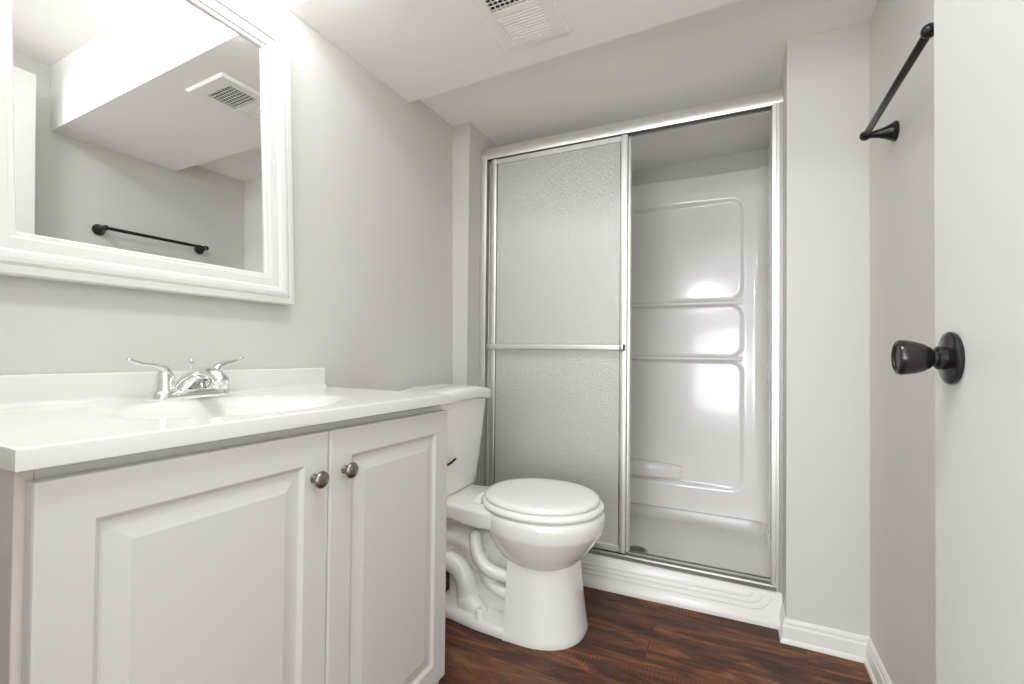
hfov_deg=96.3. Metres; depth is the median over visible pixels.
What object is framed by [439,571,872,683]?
floor
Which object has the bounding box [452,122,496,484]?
wall
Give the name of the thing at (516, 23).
ceiling vent
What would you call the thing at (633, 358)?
shelf
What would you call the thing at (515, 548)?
toilet
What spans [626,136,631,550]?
sliding shower door
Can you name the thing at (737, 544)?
shower pan
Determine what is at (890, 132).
towel bar
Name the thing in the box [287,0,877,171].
ceiling
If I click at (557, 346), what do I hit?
sliding shower door
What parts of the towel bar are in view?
post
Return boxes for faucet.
[126,356,243,400]
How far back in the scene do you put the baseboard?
1.44 m
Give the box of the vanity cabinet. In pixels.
[0,405,447,683]
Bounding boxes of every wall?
[0,0,452,390]
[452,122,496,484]
[632,149,767,185]
[768,21,869,636]
[869,0,935,683]
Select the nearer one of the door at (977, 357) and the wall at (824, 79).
the door at (977, 357)
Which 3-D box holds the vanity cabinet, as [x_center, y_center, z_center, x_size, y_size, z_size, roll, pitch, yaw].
[-0.542,0.552,0.943,0.480,0.810,0.816,0,-1,26]
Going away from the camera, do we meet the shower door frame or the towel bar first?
the towel bar
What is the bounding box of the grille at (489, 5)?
[484,0,526,10]
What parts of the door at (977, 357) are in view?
knob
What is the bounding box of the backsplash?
[0,368,327,409]
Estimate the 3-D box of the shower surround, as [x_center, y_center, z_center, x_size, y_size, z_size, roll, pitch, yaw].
[0.581,-0.009,2.256,1.222,1.750,0.722,0,-1,26]
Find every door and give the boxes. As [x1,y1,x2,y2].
[486,134,628,553]
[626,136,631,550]
[891,0,1023,683]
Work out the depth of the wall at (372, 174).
1.45 m
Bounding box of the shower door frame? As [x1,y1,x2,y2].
[477,88,782,592]
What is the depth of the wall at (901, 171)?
1.15 m
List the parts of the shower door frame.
header rail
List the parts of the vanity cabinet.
door, frame, knob, knob, door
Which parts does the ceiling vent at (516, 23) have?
louvre panel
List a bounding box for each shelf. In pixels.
[631,299,742,307]
[631,356,742,361]
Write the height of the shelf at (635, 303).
0.042 m
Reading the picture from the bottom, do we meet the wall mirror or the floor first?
the floor
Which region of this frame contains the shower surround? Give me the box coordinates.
[630,145,770,537]
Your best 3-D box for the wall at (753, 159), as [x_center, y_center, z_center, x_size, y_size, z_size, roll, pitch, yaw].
[0.831,-0.157,2.610,1.764,2.300,0.100,0,-1,26]
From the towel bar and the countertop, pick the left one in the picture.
the countertop
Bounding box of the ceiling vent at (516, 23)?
[469,0,569,49]
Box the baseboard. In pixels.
[778,604,892,683]
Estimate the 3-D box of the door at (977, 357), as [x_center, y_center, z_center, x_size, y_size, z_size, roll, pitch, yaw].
[0.406,-0.086,0.288,0.093,2.063,0.744,0,-1,25]
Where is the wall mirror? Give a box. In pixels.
[0,0,293,304]
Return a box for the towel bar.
[859,22,933,141]
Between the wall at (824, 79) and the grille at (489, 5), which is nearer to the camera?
the grille at (489, 5)
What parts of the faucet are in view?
lever, handle, plate, lift rod, spout, handle, lever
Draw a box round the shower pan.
[581,502,782,628]
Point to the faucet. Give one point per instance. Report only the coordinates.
(206, 381)
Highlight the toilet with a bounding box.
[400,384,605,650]
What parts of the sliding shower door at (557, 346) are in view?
rail, rail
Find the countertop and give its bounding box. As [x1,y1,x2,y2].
[0,368,449,473]

